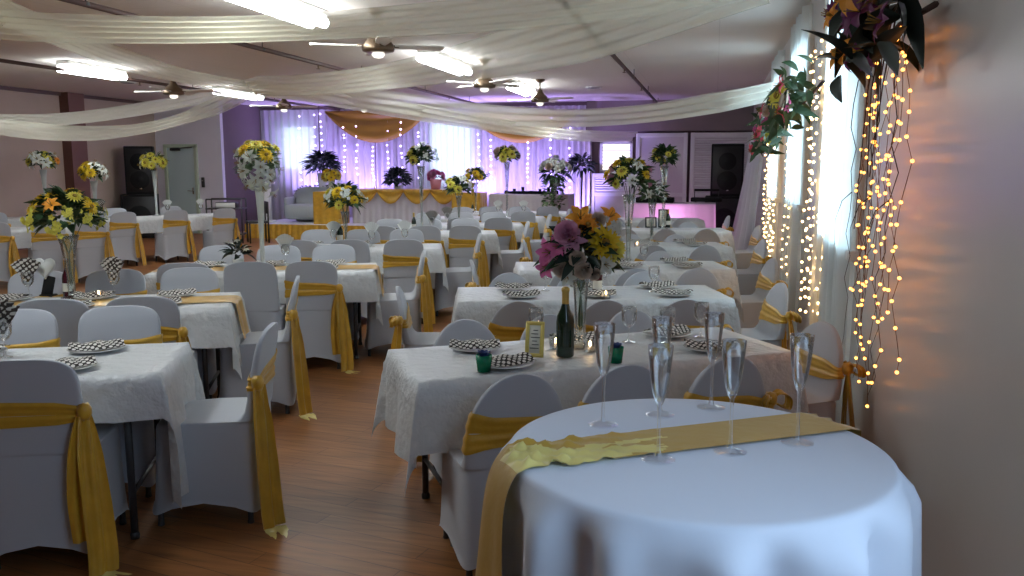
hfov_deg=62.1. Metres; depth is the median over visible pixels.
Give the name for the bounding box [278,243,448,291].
tablecloth
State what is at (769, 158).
strand
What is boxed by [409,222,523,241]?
tablecloth
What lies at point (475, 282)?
banquet chair
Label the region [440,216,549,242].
tablecloth
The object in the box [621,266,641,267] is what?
dinner plate
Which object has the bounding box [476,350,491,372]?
cup
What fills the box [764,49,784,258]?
sheer curtain
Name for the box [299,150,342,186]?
potted fern
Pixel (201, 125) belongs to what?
wall
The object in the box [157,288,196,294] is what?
napkin
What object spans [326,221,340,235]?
folded napkin
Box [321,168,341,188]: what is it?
flower arrangement
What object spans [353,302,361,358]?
folding table
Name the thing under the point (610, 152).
window
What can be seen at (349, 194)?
flower centerpiece
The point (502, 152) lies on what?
flower centerpiece
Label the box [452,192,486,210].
table
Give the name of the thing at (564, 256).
flower centerpiece
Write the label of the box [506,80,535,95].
ceiling light
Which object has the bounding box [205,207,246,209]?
shelf
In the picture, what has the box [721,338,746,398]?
bowl
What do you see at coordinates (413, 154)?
flower centerpiece
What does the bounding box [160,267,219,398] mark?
banquet chair
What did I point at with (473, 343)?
napkin
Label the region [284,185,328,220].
settee
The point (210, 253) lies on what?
banquet chair
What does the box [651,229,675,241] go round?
banquet chair
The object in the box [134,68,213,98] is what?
ceiling fan
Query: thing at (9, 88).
trim
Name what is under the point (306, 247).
banquet chair
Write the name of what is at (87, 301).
napkin
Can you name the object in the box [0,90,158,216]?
wall
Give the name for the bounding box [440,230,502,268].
tablecloth
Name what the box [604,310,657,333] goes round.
banquet chair
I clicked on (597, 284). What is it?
wine bottle
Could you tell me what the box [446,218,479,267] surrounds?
banquet chair
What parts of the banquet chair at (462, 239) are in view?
sash, seat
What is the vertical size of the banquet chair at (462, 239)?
0.887 m
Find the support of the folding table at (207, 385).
on the floor
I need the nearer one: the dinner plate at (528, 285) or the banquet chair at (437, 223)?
the dinner plate at (528, 285)
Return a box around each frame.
[525,321,544,357]
[645,217,656,227]
[658,209,667,227]
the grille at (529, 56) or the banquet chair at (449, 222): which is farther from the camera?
the banquet chair at (449, 222)
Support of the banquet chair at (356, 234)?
on the floor
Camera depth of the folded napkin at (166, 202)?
15.09 m
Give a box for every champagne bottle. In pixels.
[337,219,342,239]
[412,213,415,226]
[556,286,573,357]
[666,209,670,227]
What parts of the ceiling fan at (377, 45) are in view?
blade, light globe, blade, blade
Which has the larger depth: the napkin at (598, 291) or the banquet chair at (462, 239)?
the banquet chair at (462, 239)
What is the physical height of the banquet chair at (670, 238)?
0.807 m
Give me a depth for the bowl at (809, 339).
1.72 m
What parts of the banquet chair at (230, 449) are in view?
sash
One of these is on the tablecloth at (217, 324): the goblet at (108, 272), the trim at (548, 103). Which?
the goblet at (108, 272)
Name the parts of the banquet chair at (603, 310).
sash, seat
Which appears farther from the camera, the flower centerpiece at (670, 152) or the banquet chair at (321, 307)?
the flower centerpiece at (670, 152)
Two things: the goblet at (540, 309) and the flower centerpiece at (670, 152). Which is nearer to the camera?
the goblet at (540, 309)
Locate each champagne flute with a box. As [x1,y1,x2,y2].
[593,322,615,420]
[648,343,673,455]
[652,316,672,411]
[704,311,724,404]
[721,338,746,447]
[790,332,814,438]
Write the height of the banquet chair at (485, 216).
0.887 m
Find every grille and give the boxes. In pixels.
[528,55,544,57]
[715,199,738,214]
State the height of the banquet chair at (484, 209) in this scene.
0.887 m
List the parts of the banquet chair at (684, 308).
sash, seat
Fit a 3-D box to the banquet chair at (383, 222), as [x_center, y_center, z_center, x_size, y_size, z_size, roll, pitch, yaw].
[-1.722,-0.494,11.699,0.539,0.887,0.617,-1,8,-5]
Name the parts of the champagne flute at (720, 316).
stem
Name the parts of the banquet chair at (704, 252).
seat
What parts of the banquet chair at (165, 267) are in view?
seat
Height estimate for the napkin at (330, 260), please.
0.034 m
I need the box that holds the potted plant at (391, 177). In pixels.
[381,165,414,188]
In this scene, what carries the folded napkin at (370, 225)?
in the goblet at (368, 230)
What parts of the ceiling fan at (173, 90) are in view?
blade, blade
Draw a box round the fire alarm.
[201,177,204,186]
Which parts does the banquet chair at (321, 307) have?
sash, seat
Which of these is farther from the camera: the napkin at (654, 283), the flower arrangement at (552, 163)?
the flower arrangement at (552, 163)
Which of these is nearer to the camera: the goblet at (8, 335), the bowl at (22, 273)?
the goblet at (8, 335)
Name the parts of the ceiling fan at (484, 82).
blade, light globe, blade, blade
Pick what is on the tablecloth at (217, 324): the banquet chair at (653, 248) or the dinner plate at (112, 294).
the dinner plate at (112, 294)
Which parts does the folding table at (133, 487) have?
leg, leg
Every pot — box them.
[317,173,328,186]
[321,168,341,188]
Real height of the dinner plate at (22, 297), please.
0.016 m
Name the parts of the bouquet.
pot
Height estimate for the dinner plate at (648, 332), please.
0.016 m
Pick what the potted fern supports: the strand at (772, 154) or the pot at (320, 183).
the pot at (320, 183)
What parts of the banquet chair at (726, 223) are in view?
seat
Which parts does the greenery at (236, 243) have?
pot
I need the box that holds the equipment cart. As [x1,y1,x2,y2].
[205,198,246,242]
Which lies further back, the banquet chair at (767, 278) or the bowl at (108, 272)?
the banquet chair at (767, 278)
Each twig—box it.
[834,79,858,342]
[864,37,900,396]
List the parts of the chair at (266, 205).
leg, leg, seat, leg, backrest, leg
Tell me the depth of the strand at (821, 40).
6.35 m
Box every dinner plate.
[0,346,7,352]
[8,296,30,301]
[67,346,123,352]
[73,293,114,298]
[73,361,96,369]
[157,293,195,296]
[449,344,500,351]
[476,356,533,368]
[496,285,530,289]
[503,293,539,297]
[579,293,616,296]
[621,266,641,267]
[639,284,673,288]
[642,329,691,337]
[655,292,692,296]
[660,259,687,262]
[673,265,701,267]
[684,343,735,351]
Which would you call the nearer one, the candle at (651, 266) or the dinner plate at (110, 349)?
the dinner plate at (110, 349)
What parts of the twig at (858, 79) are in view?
twig stem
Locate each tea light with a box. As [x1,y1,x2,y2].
[92,290,103,298]
[549,337,555,348]
[583,339,594,352]
[601,290,610,298]
[634,242,639,246]
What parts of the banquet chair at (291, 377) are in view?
sash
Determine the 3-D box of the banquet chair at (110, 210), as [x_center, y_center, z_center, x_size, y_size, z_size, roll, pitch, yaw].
[-6.833,-0.932,14.727,0.539,0.887,0.617,-7,11,-41]
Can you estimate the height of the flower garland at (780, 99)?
0.682 m
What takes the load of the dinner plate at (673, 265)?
on the tablecloth at (726, 277)
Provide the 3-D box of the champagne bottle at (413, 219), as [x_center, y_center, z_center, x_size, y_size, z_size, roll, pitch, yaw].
[-1.320,-0.892,11.433,0.063,0.244,0.063,2,8,13]
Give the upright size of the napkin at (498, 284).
0.034 m
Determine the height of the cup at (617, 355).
0.088 m
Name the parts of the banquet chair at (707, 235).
seat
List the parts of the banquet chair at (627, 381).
sash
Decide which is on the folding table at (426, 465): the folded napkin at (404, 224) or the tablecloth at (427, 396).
the tablecloth at (427, 396)
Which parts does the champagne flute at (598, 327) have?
stem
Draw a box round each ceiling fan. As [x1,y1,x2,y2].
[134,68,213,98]
[250,99,317,111]
[310,8,443,58]
[446,58,520,91]
[508,79,573,105]
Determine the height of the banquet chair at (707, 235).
0.807 m
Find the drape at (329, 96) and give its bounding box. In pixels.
[245,81,637,141]
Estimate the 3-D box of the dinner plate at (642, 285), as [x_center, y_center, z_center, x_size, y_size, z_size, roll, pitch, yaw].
[1.047,-0.013,6.147,0.254,0.016,0.254,2,8,13]
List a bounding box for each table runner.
[11,295,248,338]
[149,265,383,296]
[475,412,860,575]
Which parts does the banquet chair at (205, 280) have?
sash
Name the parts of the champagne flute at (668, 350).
stem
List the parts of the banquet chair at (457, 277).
sash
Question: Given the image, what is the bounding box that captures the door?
[163,144,201,233]
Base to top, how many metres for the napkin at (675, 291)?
0.034 m
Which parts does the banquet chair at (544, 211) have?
sash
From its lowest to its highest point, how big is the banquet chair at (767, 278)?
0.807 m
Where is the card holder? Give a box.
[39,276,57,296]
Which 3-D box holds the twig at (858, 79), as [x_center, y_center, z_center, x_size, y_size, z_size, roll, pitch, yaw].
[1.774,-0.401,4.514,0.044,1.542,0.431,2,8,10]
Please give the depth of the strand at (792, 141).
8.07 m
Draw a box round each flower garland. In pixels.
[746,55,824,162]
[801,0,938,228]
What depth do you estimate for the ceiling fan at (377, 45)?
8.10 m
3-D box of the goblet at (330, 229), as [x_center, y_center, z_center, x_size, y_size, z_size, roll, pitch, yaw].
[-1.954,-0.554,9.317,0.080,0.180,0.080,2,8,13]
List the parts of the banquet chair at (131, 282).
sash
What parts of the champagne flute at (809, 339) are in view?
stem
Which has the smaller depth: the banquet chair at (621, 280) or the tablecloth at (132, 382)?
the tablecloth at (132, 382)
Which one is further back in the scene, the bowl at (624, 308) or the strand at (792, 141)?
the strand at (792, 141)
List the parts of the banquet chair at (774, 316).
sash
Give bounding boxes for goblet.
[0,319,12,358]
[20,271,34,297]
[107,270,119,296]
[281,244,289,263]
[330,229,336,240]
[368,230,374,246]
[528,306,543,321]
[621,305,636,343]
[639,244,647,264]
[648,265,659,291]
[659,306,675,343]
[694,301,708,337]
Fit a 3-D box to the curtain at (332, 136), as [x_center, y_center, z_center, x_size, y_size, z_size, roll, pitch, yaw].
[-4.120,-3.105,21.250,1.501,2.680,0.149,2,8,13]
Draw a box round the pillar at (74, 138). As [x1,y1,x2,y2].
[59,92,90,208]
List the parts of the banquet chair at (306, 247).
sash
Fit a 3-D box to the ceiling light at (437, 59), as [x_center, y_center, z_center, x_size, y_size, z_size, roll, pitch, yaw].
[-0.906,-3.096,11.709,0.240,0.165,1.800,2,8,13]
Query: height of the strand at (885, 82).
1.680 m
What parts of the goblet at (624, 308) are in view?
stem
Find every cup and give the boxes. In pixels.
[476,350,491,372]
[608,342,623,363]
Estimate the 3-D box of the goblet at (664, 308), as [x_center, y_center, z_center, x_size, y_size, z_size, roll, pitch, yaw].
[0.769,0.184,4.213,0.080,0.180,0.080,2,8,13]
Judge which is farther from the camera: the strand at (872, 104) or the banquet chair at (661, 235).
the banquet chair at (661, 235)
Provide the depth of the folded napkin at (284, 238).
7.57 m
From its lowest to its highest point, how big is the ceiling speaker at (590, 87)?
0.020 m
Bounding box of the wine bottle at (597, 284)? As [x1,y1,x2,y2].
[592,267,601,289]
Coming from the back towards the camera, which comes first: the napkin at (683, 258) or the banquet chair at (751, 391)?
the napkin at (683, 258)
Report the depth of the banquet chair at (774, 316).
5.93 m
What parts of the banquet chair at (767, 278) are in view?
seat, sash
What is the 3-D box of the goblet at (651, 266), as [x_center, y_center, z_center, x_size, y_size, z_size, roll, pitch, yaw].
[0.990,-0.064,5.934,0.080,0.180,0.080,2,8,13]
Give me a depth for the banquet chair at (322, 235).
9.87 m
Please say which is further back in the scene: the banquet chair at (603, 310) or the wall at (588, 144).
the wall at (588, 144)
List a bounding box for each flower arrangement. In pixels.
[537,155,573,209]
[566,152,597,218]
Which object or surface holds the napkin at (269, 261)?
on the dinner plate
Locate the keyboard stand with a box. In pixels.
[691,189,721,204]
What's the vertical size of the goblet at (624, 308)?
0.180 m
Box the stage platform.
[245,217,364,239]
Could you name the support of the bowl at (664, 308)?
on the goblet at (664, 308)
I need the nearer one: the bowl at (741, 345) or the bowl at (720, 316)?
the bowl at (741, 345)
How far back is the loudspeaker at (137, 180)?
18.87 m
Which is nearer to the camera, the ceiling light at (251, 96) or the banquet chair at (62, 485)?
the banquet chair at (62, 485)
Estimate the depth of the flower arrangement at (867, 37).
3.35 m
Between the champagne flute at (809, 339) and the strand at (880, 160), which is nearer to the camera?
the champagne flute at (809, 339)
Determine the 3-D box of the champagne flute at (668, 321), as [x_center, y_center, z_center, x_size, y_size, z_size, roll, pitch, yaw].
[0.340,0.178,1.935,0.067,0.226,0.067,2,8,13]
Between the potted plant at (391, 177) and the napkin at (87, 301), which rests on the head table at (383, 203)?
the potted plant at (391, 177)
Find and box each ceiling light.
[56,60,126,79]
[212,85,263,99]
[226,0,328,28]
[416,50,471,75]
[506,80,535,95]
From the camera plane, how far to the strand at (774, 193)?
9.93 m
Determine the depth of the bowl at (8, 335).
3.89 m
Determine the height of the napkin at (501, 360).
0.034 m
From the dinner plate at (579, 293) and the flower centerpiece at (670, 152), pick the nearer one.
the dinner plate at (579, 293)
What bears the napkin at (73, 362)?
on the dinner plate at (81, 367)
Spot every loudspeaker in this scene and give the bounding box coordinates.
[120,194,159,237]
[123,146,155,193]
[705,195,739,227]
[710,144,744,195]
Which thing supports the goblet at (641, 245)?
on the tablecloth at (726, 277)
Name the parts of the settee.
arm, seat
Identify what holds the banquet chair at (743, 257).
on the floor
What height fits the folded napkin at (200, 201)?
0.170 m
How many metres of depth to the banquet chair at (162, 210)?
15.45 m
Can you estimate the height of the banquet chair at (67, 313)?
0.887 m
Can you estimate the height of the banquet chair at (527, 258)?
0.807 m
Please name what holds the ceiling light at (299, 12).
hanging from the ceiling
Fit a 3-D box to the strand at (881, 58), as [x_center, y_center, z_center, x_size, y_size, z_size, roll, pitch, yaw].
[1.641,-0.322,3.964,0.051,1.541,0.374,1,8,9]
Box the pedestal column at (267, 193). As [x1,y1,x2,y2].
[264,182,276,222]
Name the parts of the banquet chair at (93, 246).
sash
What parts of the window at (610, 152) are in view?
pane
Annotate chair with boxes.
[0,212,10,226]
[0,222,19,281]
[0,309,60,348]
[0,359,130,575]
[8,271,62,297]
[17,299,89,346]
[30,220,77,282]
[72,221,114,282]
[78,305,162,497]
[85,269,147,294]
[103,208,138,259]
[106,296,197,364]
[109,212,146,265]
[153,322,288,538]
[155,210,196,262]
[156,262,207,293]
[160,206,193,250]
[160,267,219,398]
[198,245,243,264]
[203,208,242,249]
[219,276,316,420]
[223,262,285,331]
[246,201,269,243]
[256,245,300,304]
[284,261,358,373]
[290,240,317,260]
[301,229,335,243]
[312,244,358,345]
[331,240,370,317]
[347,229,380,243]
[364,250,432,355]
[376,226,395,277]
[377,219,401,228]
[382,229,424,282]
[383,239,434,323]
[389,286,440,348]
[410,226,447,288]
[415,212,441,222]
[416,219,441,229]
[416,319,494,477]
[434,233,485,315]
[439,373,562,575]
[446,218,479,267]
[447,218,470,229]
[448,212,473,219]
[448,225,489,286]
[452,207,472,214]
[465,260,480,286]
[479,211,501,221]
[480,207,502,214]
[481,212,506,221]
[484,217,517,272]
[488,301,540,341]
[489,221,532,282]
[489,273,529,286]
[508,207,529,215]
[511,211,539,239]
[517,214,551,261]
[519,240,530,261]
[520,314,574,339]
[536,206,560,234]
[540,209,570,242]
[548,275,560,285]
[557,276,591,285]
[574,300,623,334]
[577,364,663,405]
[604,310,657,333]
[613,268,647,285]
[618,229,637,236]
[622,234,640,241]
[623,271,661,285]
[634,245,666,260]
[636,219,657,227]
[645,251,673,260]
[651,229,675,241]
[658,299,733,331]
[663,234,685,241]
[670,218,690,227]
[675,268,733,296]
[678,222,697,227]
[683,356,792,409]
[688,245,732,267]
[693,229,728,245]
[722,216,733,231]
[735,225,761,268]
[737,239,772,294]
[739,258,787,348]
[741,283,801,349]
[795,322,865,427]
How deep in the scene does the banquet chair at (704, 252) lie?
8.85 m
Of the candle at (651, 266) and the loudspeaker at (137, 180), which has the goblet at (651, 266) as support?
the candle at (651, 266)
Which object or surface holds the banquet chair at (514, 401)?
on the floor
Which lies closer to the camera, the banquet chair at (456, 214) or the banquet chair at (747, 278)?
the banquet chair at (747, 278)
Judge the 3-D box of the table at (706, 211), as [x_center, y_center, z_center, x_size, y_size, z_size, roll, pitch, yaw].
[3.176,-1.275,17.123,1.834,0.880,0.784,2,8,13]
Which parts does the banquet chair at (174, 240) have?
sash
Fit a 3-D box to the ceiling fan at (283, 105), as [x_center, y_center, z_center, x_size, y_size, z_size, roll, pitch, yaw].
[-4.437,-3.646,16.521,0.955,0.455,0.955,4,9,28]
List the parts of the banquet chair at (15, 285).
sash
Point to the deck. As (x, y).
(217, 204)
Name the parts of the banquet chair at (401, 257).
sash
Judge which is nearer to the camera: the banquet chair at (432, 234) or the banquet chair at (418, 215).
the banquet chair at (432, 234)
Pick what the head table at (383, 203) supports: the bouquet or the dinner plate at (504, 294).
the bouquet
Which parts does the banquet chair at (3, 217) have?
seat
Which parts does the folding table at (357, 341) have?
leg, leg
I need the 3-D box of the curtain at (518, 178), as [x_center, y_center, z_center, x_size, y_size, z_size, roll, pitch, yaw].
[-0.179,-2.972,20.326,1.400,2.680,0.143,2,8,13]
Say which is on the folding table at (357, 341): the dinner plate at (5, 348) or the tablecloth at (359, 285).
the tablecloth at (359, 285)
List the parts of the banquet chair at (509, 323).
sash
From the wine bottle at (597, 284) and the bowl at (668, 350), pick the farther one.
the wine bottle at (597, 284)
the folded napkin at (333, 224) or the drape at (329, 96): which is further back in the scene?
the drape at (329, 96)
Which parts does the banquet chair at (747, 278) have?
sash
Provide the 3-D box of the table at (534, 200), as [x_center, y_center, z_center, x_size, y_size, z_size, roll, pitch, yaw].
[0.434,-1.560,18.671,1.834,1.000,0.784,2,8,13]
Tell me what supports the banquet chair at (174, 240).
on the floor
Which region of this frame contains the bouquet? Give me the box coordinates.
[427,169,444,188]
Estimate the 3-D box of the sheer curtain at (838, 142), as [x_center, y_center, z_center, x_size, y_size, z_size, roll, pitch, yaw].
[2.022,-0.659,5.319,0.081,2.960,1.400,2,8,13]
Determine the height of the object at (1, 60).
0.205 m
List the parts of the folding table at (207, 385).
leg, leg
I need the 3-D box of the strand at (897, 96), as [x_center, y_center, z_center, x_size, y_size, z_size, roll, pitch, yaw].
[1.560,-0.322,3.544,0.044,1.519,0.138,1,8,6]
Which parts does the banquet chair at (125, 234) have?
sash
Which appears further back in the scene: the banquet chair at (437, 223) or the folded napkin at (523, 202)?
the folded napkin at (523, 202)
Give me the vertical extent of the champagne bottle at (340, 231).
0.276 m
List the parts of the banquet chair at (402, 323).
sash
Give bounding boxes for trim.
[0,85,143,103]
[263,102,586,109]
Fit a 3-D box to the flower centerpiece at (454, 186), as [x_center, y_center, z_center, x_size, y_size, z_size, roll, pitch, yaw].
[-0.806,-1.335,12.759,0.490,0.739,0.508,4,9,28]
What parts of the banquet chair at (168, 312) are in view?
sash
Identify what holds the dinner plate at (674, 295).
on the tablecloth at (479, 304)
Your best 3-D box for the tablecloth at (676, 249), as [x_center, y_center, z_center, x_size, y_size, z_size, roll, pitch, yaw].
[1.457,-0.257,9.530,1.982,0.459,0.798,0,8,-2]
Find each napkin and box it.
[0,293,31,299]
[0,299,19,335]
[11,257,40,282]
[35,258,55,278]
[55,355,95,367]
[68,338,124,350]
[71,290,115,297]
[78,299,95,304]
[97,199,105,206]
[99,256,123,281]
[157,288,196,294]
[162,200,171,208]
[165,296,181,301]
[194,260,225,264]
[196,199,204,207]
[256,260,285,263]
[275,234,293,252]
[316,259,344,262]
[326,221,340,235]
[364,222,378,236]
[397,220,410,234]
[425,210,438,221]
[441,207,452,217]
[449,339,499,348]
[491,352,535,366]
[494,200,502,209]
[495,282,531,287]
[501,289,540,295]
[519,200,527,209]
[549,331,601,341]
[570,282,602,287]
[581,289,616,294]
[620,257,631,261]
[620,262,642,266]
[628,238,649,241]
[637,241,659,244]
[639,280,675,286]
[644,324,692,335]
[655,287,692,294]
[660,256,688,260]
[672,261,702,265]
[674,238,696,241]
[683,241,706,244]
[684,339,736,348]
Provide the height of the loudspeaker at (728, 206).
0.980 m
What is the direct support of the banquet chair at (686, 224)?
on the floor
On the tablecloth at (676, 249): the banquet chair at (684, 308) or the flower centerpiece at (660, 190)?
the flower centerpiece at (660, 190)
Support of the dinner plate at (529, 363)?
on the tablecloth at (427, 396)
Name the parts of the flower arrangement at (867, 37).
hanging stem, hanging stem, hanging stem, hanging stem, garland stem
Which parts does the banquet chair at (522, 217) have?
sash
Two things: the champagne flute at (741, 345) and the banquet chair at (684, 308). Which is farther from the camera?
the banquet chair at (684, 308)
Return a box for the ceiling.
[0,0,811,106]
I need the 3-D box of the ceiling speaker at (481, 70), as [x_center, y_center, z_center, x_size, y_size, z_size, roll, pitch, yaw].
[-0.369,-3.400,13.301,0.310,0.020,0.310,2,8,13]
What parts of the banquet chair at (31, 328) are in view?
sash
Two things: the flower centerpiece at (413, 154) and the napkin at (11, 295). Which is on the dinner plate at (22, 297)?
the napkin at (11, 295)
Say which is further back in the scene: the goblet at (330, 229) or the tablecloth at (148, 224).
the tablecloth at (148, 224)
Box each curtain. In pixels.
[260,110,319,219]
[319,109,375,217]
[376,121,424,188]
[424,122,475,191]
[476,106,532,205]
[533,105,585,218]
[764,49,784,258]
[779,4,812,339]
[809,0,865,422]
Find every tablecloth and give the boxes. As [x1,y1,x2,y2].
[0,342,204,508]
[7,215,73,226]
[10,227,107,248]
[19,292,250,378]
[105,213,237,235]
[144,263,382,325]
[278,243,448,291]
[371,327,809,491]
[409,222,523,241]
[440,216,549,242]
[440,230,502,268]
[451,285,741,333]
[473,211,566,220]
[500,398,921,575]
[513,261,743,323]
[582,242,738,283]
[599,217,705,227]
[623,228,736,264]
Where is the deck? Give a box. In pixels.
[215,202,238,207]
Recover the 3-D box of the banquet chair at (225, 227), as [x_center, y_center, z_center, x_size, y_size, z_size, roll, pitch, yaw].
[-5.129,-0.977,15.038,0.617,0.887,0.539,8,11,44]
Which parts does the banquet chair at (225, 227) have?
sash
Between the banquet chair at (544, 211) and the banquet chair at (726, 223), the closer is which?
the banquet chair at (726, 223)
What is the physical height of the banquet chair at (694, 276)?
0.807 m
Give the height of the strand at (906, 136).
1.393 m
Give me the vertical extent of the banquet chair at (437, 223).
0.887 m
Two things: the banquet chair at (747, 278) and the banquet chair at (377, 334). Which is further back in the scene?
the banquet chair at (747, 278)
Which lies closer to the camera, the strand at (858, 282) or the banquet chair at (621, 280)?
the strand at (858, 282)
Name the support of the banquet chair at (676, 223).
on the floor
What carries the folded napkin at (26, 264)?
in the goblet at (22, 273)
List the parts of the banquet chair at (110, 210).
seat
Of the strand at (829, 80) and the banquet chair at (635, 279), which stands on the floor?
the banquet chair at (635, 279)
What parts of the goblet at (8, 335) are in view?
stem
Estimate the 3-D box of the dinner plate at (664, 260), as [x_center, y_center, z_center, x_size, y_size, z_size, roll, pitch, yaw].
[1.476,-0.244,7.747,0.254,0.016,0.254,2,8,13]
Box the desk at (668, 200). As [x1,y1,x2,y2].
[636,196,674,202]
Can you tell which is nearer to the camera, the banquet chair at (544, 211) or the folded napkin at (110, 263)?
the folded napkin at (110, 263)
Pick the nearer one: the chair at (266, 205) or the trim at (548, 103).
the chair at (266, 205)
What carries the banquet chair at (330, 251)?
on the floor
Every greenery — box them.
[219,237,257,262]
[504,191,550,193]
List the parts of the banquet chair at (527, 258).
seat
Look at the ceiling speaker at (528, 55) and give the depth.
11.48 m
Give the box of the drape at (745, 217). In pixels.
[732,117,764,249]
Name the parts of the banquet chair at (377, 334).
sash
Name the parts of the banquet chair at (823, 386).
seat, sash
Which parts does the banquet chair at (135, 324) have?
sash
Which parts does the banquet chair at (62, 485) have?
sash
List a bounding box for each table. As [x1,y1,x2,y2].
[123,419,159,539]
[202,348,219,398]
[313,191,349,223]
[352,188,466,223]
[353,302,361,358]
[422,455,452,546]
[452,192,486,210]
[489,193,573,220]
[624,202,715,227]
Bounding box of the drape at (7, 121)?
[0,83,251,129]
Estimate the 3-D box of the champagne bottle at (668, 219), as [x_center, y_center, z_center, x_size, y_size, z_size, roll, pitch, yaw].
[2.207,-0.983,12.005,0.068,0.260,0.068,2,8,13]
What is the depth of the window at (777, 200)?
10.40 m
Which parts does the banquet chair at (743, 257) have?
sash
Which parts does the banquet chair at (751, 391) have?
sash, seat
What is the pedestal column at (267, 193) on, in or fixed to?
on the stage platform
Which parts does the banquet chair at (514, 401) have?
sash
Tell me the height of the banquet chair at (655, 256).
0.807 m
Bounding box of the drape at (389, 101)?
[247,81,772,126]
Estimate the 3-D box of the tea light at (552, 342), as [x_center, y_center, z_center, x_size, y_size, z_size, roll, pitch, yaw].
[0.213,0.265,4.103,0.072,0.052,0.072,2,8,13]
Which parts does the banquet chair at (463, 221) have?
seat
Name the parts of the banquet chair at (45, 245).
seat, sash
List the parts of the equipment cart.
rail, rail, leg, leg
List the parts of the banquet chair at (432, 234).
sash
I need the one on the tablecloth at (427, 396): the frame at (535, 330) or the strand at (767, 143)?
the frame at (535, 330)
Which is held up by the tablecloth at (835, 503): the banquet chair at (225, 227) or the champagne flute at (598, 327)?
the champagne flute at (598, 327)
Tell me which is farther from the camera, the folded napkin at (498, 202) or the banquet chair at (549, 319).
the folded napkin at (498, 202)
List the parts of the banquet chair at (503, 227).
sash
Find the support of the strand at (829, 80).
hanging from the sheer curtain at (838, 142)
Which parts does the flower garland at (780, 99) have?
garland stem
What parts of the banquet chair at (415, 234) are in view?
seat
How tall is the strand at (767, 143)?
1.423 m
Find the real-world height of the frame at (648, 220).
0.149 m
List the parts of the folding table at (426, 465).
leg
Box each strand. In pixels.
[762,143,767,235]
[764,158,769,247]
[768,154,773,251]
[769,148,775,255]
[781,129,789,267]
[785,141,793,274]
[799,46,813,310]
[803,44,816,297]
[804,39,822,312]
[815,72,831,314]
[849,66,871,289]
[850,58,881,375]
[851,75,869,333]
[854,81,875,382]
[859,97,882,383]
[860,59,881,350]
[862,62,877,282]
[864,95,876,267]
[866,67,889,407]
[870,23,899,383]
[873,39,899,319]
[879,40,903,263]
[886,25,907,313]
[890,44,913,373]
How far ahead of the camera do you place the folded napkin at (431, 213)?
11.48 m
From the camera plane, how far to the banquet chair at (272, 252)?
7.95 m
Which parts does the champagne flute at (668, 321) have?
stem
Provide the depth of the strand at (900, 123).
3.42 m
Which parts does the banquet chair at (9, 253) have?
seat, sash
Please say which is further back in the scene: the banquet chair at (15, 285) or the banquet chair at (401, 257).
the banquet chair at (401, 257)
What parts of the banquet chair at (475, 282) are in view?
seat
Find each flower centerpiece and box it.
[20,184,107,298]
[24,150,59,193]
[77,159,109,215]
[137,151,168,215]
[232,139,283,261]
[321,180,368,239]
[404,142,438,225]
[442,174,473,217]
[464,165,489,212]
[493,144,520,216]
[533,206,625,349]
[603,155,656,261]
[636,179,669,241]
[648,143,680,228]
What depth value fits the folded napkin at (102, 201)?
15.30 m
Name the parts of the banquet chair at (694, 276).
seat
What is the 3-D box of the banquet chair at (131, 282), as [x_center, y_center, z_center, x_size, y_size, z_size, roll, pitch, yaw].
[-2.855,0.337,5.959,0.539,0.887,0.617,-2,8,-11]
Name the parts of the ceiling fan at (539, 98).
blade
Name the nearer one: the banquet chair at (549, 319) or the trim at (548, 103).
the banquet chair at (549, 319)
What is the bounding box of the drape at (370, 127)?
[324,111,419,142]
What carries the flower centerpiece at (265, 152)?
on the tablecloth at (359, 285)
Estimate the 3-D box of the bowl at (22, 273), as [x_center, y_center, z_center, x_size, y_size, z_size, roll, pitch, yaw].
[-3.213,-0.059,5.638,0.080,0.105,0.080,2,8,13]
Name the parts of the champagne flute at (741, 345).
stem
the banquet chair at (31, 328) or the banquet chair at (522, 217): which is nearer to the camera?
the banquet chair at (31, 328)
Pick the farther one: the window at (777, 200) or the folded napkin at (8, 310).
the window at (777, 200)
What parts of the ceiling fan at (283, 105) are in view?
blade, blade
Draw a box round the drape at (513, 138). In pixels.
[487,127,561,142]
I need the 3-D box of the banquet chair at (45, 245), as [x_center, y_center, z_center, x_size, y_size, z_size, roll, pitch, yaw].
[-6.369,-0.505,11.776,0.539,0.887,0.617,-5,10,-33]
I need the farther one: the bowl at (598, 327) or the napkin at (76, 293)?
the napkin at (76, 293)
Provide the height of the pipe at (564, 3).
0.205 m
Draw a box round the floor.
[0,231,787,575]
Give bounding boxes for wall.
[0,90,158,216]
[154,102,225,232]
[222,102,262,231]
[318,106,751,201]
[585,142,591,211]
[587,100,753,217]
[752,0,1023,575]
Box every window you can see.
[600,141,632,172]
[774,68,786,202]
[797,29,814,211]
[834,73,869,261]
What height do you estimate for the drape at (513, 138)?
0.700 m
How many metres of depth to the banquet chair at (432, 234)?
10.54 m
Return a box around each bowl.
[0,319,11,340]
[20,271,33,286]
[107,270,119,284]
[281,244,289,255]
[368,230,374,239]
[593,322,615,375]
[621,305,636,326]
[639,244,647,255]
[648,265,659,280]
[648,343,673,404]
[652,316,672,367]
[659,306,675,327]
[694,301,708,321]
[704,311,724,361]
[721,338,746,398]
[790,332,814,390]
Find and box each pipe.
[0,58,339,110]
[58,0,474,102]
[558,0,657,102]

